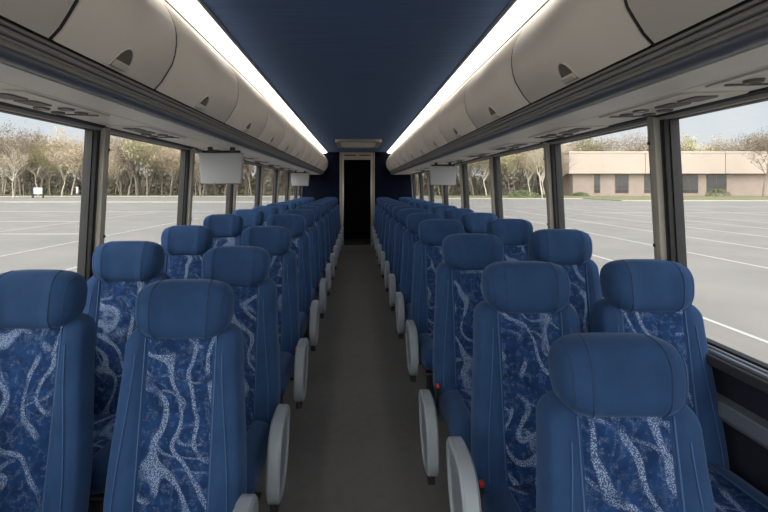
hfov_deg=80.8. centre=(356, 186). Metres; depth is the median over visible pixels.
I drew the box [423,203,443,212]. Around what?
seat
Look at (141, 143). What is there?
bare tree
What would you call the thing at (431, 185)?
window
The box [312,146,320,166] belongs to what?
bin
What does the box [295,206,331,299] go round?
seat
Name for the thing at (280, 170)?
window
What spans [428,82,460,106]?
strip light
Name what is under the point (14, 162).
bare tree
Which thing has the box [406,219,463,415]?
seat
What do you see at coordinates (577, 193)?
shrub
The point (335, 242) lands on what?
seat
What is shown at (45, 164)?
bare tree
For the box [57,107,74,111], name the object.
light
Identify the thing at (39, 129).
bare tree
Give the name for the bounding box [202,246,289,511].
seat
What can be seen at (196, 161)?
bare tree
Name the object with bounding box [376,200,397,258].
seat
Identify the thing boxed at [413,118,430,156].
bin
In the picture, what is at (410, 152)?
bin
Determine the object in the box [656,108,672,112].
light
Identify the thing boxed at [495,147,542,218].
window frame
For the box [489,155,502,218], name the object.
trim
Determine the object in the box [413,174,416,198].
window
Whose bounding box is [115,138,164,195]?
bare tree
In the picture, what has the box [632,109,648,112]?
light
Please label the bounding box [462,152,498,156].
unit
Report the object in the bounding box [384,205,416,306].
seat
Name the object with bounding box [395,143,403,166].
bin
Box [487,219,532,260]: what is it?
seat
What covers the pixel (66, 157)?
bare tree
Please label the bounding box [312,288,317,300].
seat cushion
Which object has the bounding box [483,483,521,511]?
seat cushion
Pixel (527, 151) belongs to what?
bare tree
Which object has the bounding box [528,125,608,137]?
unit
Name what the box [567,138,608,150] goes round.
bare tree
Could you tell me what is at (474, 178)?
bare tree
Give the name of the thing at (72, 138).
bare tree
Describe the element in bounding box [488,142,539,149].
unit
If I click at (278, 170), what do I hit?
trim
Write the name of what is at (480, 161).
bare tree
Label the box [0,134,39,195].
bare tree
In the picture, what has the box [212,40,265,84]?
strip light
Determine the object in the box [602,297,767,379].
trim
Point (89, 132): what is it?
window
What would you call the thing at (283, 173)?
bare tree
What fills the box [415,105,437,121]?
strip light
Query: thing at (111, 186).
undergrowth
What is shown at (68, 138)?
bare tree
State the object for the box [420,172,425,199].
window
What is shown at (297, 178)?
monitor
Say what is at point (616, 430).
seat
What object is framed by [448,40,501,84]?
strip light
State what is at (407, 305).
seat cushion
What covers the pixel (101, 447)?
seat cushion
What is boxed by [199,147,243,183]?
monitor
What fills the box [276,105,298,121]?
strip light
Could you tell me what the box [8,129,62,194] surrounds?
bare tree
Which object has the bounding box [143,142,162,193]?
bare tree
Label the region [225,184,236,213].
trim
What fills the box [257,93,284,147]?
bin
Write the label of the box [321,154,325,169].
bin
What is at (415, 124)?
strip light
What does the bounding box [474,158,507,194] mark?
bare tree
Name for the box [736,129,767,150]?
bare tree
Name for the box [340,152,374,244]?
door frame
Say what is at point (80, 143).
bare tree
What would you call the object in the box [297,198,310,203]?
seat
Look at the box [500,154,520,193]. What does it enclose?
bare tree
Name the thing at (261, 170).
trim
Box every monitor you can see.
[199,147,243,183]
[291,171,308,185]
[429,162,456,184]
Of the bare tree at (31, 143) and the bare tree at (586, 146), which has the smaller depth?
the bare tree at (31, 143)
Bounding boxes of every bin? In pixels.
[0,0,78,38]
[52,0,176,89]
[156,0,238,122]
[225,60,267,138]
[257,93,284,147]
[277,110,296,153]
[290,125,304,158]
[299,131,311,162]
[307,139,316,164]
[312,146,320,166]
[317,150,323,168]
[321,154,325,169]
[386,156,390,170]
[388,153,394,169]
[391,149,398,167]
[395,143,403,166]
[399,136,409,163]
[405,127,418,160]
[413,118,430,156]
[423,97,449,150]
[439,69,478,142]
[465,18,531,128]
[511,0,650,102]
[624,0,743,44]
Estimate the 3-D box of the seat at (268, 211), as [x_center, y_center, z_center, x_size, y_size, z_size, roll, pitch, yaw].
[-1.325,0.975,6.186,0.536,1.410,0.719,0,0,0]
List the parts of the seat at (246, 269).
backrest panel, cushion panel, backrest, armrest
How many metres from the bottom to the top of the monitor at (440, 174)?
0.335 m
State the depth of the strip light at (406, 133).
8.42 m
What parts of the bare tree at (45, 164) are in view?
crown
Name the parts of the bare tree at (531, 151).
crown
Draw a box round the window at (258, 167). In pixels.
[243,162,259,205]
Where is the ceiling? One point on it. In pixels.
(349, 69)
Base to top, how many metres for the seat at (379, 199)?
1.405 m
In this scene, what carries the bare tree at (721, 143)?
on the verge
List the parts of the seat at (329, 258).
backrest, armrest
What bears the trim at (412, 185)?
attached to the wall at (748, 459)
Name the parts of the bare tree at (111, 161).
crown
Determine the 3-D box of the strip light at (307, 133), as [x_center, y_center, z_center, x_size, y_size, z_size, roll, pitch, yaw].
[-0.921,-0.993,8.450,0.126,0.054,1.192,0,0,0]
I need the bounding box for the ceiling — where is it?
[203,0,510,151]
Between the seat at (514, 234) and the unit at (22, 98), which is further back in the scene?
the seat at (514, 234)
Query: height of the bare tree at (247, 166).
22.340 m
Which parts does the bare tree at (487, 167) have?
crown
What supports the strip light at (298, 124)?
attached to the ceiling
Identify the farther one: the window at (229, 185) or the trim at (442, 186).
the trim at (442, 186)
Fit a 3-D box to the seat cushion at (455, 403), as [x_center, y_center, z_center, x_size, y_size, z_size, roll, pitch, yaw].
[0.740,1.288,2.502,0.486,0.188,0.510,0,0,0]
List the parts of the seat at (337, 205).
backrest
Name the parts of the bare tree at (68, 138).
crown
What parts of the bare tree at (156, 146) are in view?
crown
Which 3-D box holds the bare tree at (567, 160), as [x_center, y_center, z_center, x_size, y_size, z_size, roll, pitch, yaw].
[52.933,-4.902,118.571,12.468,15.136,13.659,0,0,-29]
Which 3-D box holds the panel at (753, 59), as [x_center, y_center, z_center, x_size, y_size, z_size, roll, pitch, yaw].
[1.265,-0.370,5.559,0.470,0.029,14.878,0,0,0]
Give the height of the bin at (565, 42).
0.484 m
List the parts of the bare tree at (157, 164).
crown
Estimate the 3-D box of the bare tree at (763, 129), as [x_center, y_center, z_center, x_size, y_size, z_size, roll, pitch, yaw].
[146.772,-9.435,168.852,19.952,24.220,21.857,0,0,-1]
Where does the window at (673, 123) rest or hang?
in the wall at (748, 459)
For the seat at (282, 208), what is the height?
1.410 m
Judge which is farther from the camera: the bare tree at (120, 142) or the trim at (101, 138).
the bare tree at (120, 142)
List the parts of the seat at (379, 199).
backrest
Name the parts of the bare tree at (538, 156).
crown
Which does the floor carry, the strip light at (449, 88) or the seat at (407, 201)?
the seat at (407, 201)
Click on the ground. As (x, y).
(727, 241)
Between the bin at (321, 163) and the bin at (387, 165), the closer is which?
the bin at (321, 163)
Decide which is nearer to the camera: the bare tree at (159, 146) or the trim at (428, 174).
the trim at (428, 174)
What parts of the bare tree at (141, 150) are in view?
crown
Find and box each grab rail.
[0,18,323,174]
[390,0,767,174]
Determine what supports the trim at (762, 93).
attached to the wall at (748, 459)
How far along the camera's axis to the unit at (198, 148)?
4.22 m
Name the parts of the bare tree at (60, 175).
crown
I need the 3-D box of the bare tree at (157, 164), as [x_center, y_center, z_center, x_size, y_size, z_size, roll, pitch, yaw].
[-64.462,-5.620,148.304,16.775,16.595,16.634,0,0,-40]
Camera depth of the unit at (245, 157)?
5.39 m
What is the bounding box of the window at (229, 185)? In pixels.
[195,152,230,213]
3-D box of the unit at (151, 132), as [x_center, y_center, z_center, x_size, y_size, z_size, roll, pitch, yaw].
[-1.360,-0.352,2.950,0.270,0.016,0.600,2,0,0]
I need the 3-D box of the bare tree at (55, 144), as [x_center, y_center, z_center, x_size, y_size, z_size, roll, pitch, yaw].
[-87.355,-6.806,135.036,14.330,18.974,13.842,0,0,-10]
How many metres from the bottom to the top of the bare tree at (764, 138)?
19.340 m
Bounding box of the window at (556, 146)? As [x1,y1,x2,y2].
[554,124,646,296]
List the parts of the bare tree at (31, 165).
crown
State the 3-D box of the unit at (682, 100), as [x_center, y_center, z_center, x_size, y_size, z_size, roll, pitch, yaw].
[1.360,-0.352,2.000,0.270,0.016,0.600,-2,0,0]
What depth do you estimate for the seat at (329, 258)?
7.34 m
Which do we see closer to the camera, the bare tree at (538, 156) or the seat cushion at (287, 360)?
the seat cushion at (287, 360)
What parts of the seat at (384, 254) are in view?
armrest, backrest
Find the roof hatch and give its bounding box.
[335,139,381,147]
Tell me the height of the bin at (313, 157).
0.484 m
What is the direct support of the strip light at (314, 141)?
attached to the ceiling
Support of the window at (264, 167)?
in the wall
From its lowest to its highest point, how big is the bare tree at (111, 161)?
15.940 m
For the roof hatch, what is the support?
attached to the ceiling
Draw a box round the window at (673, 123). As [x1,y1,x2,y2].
[669,98,767,370]
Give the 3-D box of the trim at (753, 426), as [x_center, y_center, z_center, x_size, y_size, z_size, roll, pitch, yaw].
[1.589,0.963,5.550,0.069,0.094,14.900,0,0,0]
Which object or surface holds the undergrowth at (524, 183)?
on the verge
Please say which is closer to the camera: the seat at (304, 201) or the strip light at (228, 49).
the strip light at (228, 49)
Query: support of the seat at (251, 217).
on the floor
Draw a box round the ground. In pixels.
[0,197,767,363]
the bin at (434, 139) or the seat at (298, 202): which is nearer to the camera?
the bin at (434, 139)
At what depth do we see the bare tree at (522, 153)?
136.22 m
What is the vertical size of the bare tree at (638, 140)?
21.366 m
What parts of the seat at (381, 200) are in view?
armrest, backrest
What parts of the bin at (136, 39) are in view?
latch handle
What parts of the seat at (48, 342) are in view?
backrest panel, backrest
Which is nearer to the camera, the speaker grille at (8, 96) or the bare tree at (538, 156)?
the speaker grille at (8, 96)
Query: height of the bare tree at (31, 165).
17.117 m
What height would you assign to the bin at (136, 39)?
0.484 m
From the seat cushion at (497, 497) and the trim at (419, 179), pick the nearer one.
the seat cushion at (497, 497)
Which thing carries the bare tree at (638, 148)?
on the verge
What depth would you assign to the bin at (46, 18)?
1.29 m
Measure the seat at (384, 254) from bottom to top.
1.405 m
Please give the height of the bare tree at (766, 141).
23.888 m
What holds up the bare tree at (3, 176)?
on the verge
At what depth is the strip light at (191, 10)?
2.63 m
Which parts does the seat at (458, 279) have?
armrest, backrest, cushion panel, backrest panel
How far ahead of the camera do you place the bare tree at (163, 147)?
137.42 m
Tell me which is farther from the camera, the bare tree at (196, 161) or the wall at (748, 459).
the bare tree at (196, 161)
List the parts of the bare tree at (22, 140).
crown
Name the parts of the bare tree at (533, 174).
crown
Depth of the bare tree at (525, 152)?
155.26 m
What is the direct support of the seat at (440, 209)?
on the floor
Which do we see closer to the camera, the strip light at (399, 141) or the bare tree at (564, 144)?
the strip light at (399, 141)
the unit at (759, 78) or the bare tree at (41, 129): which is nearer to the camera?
the unit at (759, 78)
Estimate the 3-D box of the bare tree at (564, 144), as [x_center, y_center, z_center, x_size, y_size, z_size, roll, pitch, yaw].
[59.350,-6.466,142.182,18.492,18.293,18.336,0,0,-40]
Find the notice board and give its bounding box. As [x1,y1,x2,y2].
[32,185,43,197]
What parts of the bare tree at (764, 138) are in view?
crown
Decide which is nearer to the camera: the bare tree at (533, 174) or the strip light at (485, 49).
the strip light at (485, 49)
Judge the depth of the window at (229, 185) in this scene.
5.59 m
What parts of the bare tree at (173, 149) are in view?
crown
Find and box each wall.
[300,152,411,233]
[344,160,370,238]
[712,366,767,496]
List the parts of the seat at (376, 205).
backrest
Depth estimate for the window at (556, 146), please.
3.53 m
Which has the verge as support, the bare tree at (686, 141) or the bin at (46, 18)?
the bare tree at (686, 141)
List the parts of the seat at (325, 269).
backrest, armrest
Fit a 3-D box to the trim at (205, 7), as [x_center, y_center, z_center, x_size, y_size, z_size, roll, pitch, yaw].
[-0.848,-1.010,5.550,0.025,0.040,14.899,0,0,0]
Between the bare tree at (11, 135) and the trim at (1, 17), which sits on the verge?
the bare tree at (11, 135)
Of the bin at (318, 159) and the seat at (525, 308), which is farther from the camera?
the bin at (318, 159)
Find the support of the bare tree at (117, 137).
on the verge
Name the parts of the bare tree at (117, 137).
crown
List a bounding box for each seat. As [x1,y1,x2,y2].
[0,269,95,511]
[83,241,169,501]
[103,279,257,511]
[161,225,212,278]
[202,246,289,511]
[203,214,243,247]
[232,209,264,232]
[241,226,308,408]
[252,206,277,225]
[266,203,288,213]
[266,214,319,379]
[277,201,295,209]
[283,209,326,339]
[287,200,301,206]
[292,199,306,205]
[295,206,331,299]
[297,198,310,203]
[304,203,334,279]
[311,201,337,268]
[316,200,339,259]
[319,199,340,252]
[322,198,342,247]
[325,197,343,242]
[372,197,388,241]
[373,198,391,246]
[374,199,394,251]
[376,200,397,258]
[378,201,402,266]
[381,203,408,277]
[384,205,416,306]
[389,208,427,331]
[395,213,441,364]
[405,199,419,204]
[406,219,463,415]
[410,200,425,205]
[416,201,434,208]
[419,233,503,484]
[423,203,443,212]
[432,205,456,218]
[444,208,473,222]
[446,261,579,511]
[461,212,497,233]
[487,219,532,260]
[525,229,601,332]
[536,332,715,511]
[592,259,767,511]
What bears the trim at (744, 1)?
attached to the wall at (748, 459)
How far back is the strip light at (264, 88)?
4.74 m
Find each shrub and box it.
[506,190,540,197]
[571,192,589,195]
[705,189,730,195]
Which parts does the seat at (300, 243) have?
backrest panel, backrest, armrest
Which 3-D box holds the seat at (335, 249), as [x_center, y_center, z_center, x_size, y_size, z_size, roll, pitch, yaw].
[-0.661,0.975,8.116,0.623,1.410,0.719,0,0,0]
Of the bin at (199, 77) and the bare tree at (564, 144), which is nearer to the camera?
the bin at (199, 77)
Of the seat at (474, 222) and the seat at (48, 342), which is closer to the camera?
the seat at (48, 342)
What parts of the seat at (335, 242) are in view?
backrest, armrest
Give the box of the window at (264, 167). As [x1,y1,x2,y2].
[264,167,275,202]
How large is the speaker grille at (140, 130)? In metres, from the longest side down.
0.260 x 0.100 x 0.005 m
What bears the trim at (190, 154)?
attached to the wall
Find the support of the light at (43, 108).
on the unit at (22, 98)
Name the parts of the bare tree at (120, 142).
crown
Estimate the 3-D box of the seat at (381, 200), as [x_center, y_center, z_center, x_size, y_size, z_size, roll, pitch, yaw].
[0.688,0.978,10.186,0.600,1.405,0.719,0,0,0]
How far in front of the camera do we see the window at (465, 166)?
6.53 m
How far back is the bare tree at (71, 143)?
153.83 m
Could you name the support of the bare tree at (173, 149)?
on the verge
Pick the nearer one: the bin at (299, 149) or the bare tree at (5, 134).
the bin at (299, 149)
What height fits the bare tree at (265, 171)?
19.856 m
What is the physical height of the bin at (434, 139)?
0.484 m
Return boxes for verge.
[0,194,767,201]
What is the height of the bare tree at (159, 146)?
19.518 m
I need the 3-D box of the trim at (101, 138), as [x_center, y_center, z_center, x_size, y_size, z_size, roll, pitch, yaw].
[-1.579,0.188,2.705,0.165,1.105,0.114,0,0,0]
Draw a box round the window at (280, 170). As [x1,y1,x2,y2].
[280,170,287,200]
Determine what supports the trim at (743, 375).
attached to the wall at (748, 459)
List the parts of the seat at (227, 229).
backrest panel, backrest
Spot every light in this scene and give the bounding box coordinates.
[33,106,50,110]
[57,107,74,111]
[167,0,229,43]
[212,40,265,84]
[253,82,285,106]
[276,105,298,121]
[290,120,306,131]
[302,130,313,138]
[309,138,318,144]
[395,138,404,144]
[400,130,411,138]
[407,120,423,131]
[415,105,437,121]
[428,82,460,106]
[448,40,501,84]
[484,0,546,43]
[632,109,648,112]
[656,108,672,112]
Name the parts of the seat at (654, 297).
backrest panel, backrest, cushion panel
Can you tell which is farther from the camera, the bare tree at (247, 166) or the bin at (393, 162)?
the bare tree at (247, 166)
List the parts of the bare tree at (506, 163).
crown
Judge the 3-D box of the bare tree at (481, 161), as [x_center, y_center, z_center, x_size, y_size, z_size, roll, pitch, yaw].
[30.272,-5.831,127.763,14.882,17.039,14.112,0,0,23]
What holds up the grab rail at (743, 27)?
attached to the wall at (748, 459)
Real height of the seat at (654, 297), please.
1.345 m
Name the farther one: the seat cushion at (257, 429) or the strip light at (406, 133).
the strip light at (406, 133)
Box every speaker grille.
[0,93,51,106]
[123,128,155,133]
[508,144,527,146]
[558,128,590,133]
[654,95,718,108]
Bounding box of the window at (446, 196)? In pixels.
[445,165,458,204]
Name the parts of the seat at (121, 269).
seat frame, cushion panel, backrest panel, backrest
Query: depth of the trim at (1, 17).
1.70 m
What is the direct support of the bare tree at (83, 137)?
on the verge
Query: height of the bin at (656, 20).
0.484 m
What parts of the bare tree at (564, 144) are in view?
crown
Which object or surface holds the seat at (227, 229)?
on the floor
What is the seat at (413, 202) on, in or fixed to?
on the floor
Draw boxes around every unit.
[0,89,109,116]
[105,125,185,137]
[198,148,227,149]
[244,155,258,159]
[247,160,272,162]
[263,164,282,165]
[445,159,471,162]
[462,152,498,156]
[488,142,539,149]
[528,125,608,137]
[599,91,748,117]
[705,68,767,87]
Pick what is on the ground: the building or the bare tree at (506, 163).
the building
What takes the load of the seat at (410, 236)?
on the floor
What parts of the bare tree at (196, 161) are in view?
crown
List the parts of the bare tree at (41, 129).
crown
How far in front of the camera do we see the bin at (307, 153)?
7.75 m
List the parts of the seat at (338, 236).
backrest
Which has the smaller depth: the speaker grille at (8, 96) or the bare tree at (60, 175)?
the speaker grille at (8, 96)
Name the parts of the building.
pane, pane, pane, pane, pane, pane, pane, pane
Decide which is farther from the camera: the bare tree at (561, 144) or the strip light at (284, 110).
the bare tree at (561, 144)
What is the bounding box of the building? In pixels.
[535,151,767,195]
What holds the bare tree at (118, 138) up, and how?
on the verge
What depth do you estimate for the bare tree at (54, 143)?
148.66 m
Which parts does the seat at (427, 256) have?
armrest, backrest, seat frame, backrest panel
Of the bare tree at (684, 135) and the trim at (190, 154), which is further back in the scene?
the bare tree at (684, 135)
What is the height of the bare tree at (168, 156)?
16.694 m
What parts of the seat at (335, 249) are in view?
backrest, armrest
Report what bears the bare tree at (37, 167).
on the verge
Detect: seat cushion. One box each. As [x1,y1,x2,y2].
[90,439,111,494]
[246,418,269,493]
[280,352,294,395]
[299,312,307,337]
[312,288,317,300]
[396,283,399,291]
[405,303,410,320]
[418,332,432,370]
[440,388,470,454]
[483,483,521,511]
[707,463,767,509]
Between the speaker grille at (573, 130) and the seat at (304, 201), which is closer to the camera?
the speaker grille at (573, 130)
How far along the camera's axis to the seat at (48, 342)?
1.77 m
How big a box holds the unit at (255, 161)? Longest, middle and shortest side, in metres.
0.600 x 0.270 x 0.016 m
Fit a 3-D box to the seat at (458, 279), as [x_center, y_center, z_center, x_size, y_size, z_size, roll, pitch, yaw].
[0.684,0.990,2.606,0.648,1.380,0.719,0,0,0]
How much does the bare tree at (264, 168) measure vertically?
15.411 m
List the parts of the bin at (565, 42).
latch handle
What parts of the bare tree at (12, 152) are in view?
crown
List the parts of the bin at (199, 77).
latch handle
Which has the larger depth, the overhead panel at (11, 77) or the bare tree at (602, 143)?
the bare tree at (602, 143)
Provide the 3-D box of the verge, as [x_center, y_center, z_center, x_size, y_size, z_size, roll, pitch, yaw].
[0.000,2.650,240.000,600.000,0.200,320.000,0,0,0]
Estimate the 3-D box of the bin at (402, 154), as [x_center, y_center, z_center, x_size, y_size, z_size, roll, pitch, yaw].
[0.910,-0.693,8.406,0.149,0.484,1.077,0,0,0]
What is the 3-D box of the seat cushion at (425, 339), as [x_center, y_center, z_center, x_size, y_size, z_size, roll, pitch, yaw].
[0.720,1.263,3.472,0.486,0.188,0.510,0,0,0]
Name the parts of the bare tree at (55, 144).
crown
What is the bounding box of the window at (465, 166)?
[464,158,488,208]
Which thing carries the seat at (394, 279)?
on the floor
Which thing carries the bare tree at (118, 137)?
on the verge
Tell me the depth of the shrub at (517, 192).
106.37 m
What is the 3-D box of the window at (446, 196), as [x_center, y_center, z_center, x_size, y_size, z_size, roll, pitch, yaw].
[1.597,0.188,7.345,0.097,1.085,1.390,0,0,0]
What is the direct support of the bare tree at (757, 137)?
on the verge
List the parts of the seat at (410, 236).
armrest, backrest, backrest panel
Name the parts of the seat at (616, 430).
backrest, backrest panel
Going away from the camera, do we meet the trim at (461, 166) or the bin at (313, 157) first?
the trim at (461, 166)
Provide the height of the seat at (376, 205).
1.405 m
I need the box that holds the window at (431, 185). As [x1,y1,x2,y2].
[431,185,433,201]
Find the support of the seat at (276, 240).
on the floor
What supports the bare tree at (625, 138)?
on the verge
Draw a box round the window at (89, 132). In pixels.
[0,110,93,277]
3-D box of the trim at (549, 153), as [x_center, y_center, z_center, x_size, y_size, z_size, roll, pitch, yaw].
[1.579,0.188,3.595,0.165,1.105,0.114,0,0,0]
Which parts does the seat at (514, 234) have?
backrest panel, backrest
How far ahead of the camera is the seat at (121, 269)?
2.53 m
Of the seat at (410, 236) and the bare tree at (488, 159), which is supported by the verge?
the bare tree at (488, 159)
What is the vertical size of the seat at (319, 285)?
1.410 m
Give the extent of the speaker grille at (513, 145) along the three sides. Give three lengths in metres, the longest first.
0.260 x 0.100 x 0.005 m
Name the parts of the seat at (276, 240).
backrest panel, backrest, armrest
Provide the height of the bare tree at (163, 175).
20.048 m
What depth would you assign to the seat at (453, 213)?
5.75 m
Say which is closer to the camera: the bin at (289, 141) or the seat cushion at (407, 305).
the seat cushion at (407, 305)
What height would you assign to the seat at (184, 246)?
1.380 m
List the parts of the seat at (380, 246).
armrest, backrest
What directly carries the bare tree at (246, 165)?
on the verge
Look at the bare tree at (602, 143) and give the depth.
169.94 m
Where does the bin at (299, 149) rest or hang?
attached to the wall
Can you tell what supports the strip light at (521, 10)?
attached to the ceiling
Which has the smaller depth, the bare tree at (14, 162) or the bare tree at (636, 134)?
the bare tree at (14, 162)
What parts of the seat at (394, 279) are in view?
armrest, backrest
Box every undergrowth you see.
[0,167,299,193]
[415,167,541,193]
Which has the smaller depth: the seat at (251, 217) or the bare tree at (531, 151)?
the seat at (251, 217)
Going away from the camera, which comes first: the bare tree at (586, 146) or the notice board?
the notice board
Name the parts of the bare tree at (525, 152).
crown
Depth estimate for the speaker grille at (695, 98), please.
1.84 m
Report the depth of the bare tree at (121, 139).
142.01 m
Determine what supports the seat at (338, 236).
on the floor
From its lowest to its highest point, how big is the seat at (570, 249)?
1.405 m
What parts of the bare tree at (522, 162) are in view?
crown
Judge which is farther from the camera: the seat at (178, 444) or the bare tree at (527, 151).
the bare tree at (527, 151)
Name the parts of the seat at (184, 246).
backrest, backrest panel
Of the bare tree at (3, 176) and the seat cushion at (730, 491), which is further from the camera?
the bare tree at (3, 176)
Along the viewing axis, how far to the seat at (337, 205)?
11.97 m
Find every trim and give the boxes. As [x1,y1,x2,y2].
[0,15,322,170]
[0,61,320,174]
[0,101,292,172]
[77,127,109,280]
[110,134,185,224]
[164,0,323,154]
[177,148,194,224]
[196,0,327,152]
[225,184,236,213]
[254,165,263,206]
[272,169,279,202]
[285,171,290,199]
[294,186,298,198]
[386,0,517,152]
[390,0,549,154]
[391,0,750,170]
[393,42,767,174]
[409,87,767,174]
[411,174,415,197]
[418,173,423,199]
[427,170,433,200]
[441,185,448,204]
[459,163,469,208]
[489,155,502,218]
[543,142,564,228]
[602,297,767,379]
[647,117,686,266]
[706,353,767,393]
[717,392,767,449]
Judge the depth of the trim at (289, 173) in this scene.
10.20 m
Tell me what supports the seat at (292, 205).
on the floor
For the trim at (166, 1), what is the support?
attached to the wall
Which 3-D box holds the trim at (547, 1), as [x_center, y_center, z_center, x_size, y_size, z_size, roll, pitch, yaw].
[1.001,-0.961,5.550,0.098,0.078,14.899,0,0,0]
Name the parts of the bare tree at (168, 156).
crown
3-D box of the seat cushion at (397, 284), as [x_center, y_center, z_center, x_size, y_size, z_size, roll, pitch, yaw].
[0.720,1.263,5.382,0.486,0.188,0.510,0,0,0]
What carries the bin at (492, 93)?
attached to the wall at (748, 459)
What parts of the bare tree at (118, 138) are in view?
crown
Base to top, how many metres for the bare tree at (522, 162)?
16.744 m
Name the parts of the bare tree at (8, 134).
crown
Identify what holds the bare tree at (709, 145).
on the verge
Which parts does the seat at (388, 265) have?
armrest, backrest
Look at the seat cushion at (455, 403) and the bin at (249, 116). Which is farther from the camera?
the bin at (249, 116)
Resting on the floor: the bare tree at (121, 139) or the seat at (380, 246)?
the seat at (380, 246)
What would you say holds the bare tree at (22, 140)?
on the verge
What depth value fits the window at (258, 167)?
7.16 m
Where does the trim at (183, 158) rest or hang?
in the wall
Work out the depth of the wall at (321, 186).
13.00 m
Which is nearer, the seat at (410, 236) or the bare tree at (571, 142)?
the seat at (410, 236)
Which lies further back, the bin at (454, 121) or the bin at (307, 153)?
the bin at (307, 153)
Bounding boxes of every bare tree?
[0,120,52,195]
[0,134,24,164]
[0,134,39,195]
[0,135,19,194]
[0,144,31,197]
[0,168,9,191]
[2,134,13,194]
[3,148,42,194]
[5,136,43,193]
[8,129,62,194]
[14,162,36,191]
[22,129,67,187]
[24,136,82,195]
[26,143,48,194]
[34,143,75,194]
[34,167,53,190]
[37,148,81,192]
[41,144,83,180]
[42,133,83,195]
[47,125,83,194]
[52,137,83,193]
[54,143,71,194]
[72,138,82,177]
[80,143,125,174]
[108,151,138,195]
[109,136,159,195]
[110,137,156,194]
[110,139,147,194]
[111,138,153,194]
[113,137,146,194]
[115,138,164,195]
[127,142,149,194]
[138,154,173,194]
[140,146,171,194]
[141,143,160,194]
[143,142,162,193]
[143,147,195,195]
[153,146,179,194]
[153,146,198,171]
[161,147,199,195]
[163,147,206,194]
[174,153,200,196]
[243,163,255,195]
[243,166,248,194]
[263,168,273,194]
[264,168,273,193]
[280,172,285,194]
[456,161,482,177]
[457,159,488,195]
[468,161,484,194]
[468,161,486,194]
[472,157,504,195]
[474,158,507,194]
[483,151,526,182]
[488,151,532,191]
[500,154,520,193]
[513,152,532,194]
[514,144,567,194]
[517,149,543,194]
[518,150,543,192]
[520,144,575,193]
[523,151,562,193]
[526,145,565,197]
[533,145,579,175]
[562,142,584,150]
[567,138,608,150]
[575,135,621,150]
[599,130,647,150]
[605,140,648,150]
[609,138,635,150]
[628,139,647,150]
[637,133,702,150]
[644,135,694,150]
[695,132,735,150]
[708,137,752,150]
[719,141,767,150]
[726,129,767,150]
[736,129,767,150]
[738,137,767,150]
[742,126,767,196]
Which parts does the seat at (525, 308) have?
armrest, cushion panel, backrest, backrest panel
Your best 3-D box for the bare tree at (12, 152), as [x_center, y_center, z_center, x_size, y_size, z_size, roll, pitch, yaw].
[-84.530,-4.268,109.299,10.128,13.883,10.485,0,0,33]
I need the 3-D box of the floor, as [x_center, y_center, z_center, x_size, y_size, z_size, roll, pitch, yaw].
[0.000,1.730,6.350,3.360,0.100,16.500,0,0,0]
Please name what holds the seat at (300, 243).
on the floor
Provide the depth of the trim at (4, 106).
2.52 m
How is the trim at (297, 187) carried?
attached to the wall
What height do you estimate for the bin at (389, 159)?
0.484 m
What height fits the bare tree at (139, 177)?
19.465 m
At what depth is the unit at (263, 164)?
7.15 m
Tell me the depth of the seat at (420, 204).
8.61 m
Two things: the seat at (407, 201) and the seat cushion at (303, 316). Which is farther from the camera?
the seat at (407, 201)
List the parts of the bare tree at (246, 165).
crown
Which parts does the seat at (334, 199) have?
backrest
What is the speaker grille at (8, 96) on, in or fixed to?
attached to the unit at (22, 98)
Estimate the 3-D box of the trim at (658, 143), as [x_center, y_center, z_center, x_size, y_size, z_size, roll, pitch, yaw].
[1.579,0.188,2.295,0.165,1.105,0.114,0,0,0]
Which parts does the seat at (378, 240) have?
armrest, backrest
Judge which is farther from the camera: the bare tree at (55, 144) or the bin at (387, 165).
the bare tree at (55, 144)
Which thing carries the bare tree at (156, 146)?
on the verge
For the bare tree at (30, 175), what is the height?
22.962 m
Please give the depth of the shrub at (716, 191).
125.49 m
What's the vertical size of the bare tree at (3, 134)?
21.071 m
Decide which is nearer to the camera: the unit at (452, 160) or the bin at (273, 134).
the bin at (273, 134)
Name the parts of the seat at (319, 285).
backrest, armrest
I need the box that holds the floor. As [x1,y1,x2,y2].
[88,239,482,511]
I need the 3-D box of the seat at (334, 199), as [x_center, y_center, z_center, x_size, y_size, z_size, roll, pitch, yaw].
[-0.661,0.975,10.886,0.623,1.410,0.719,0,0,0]

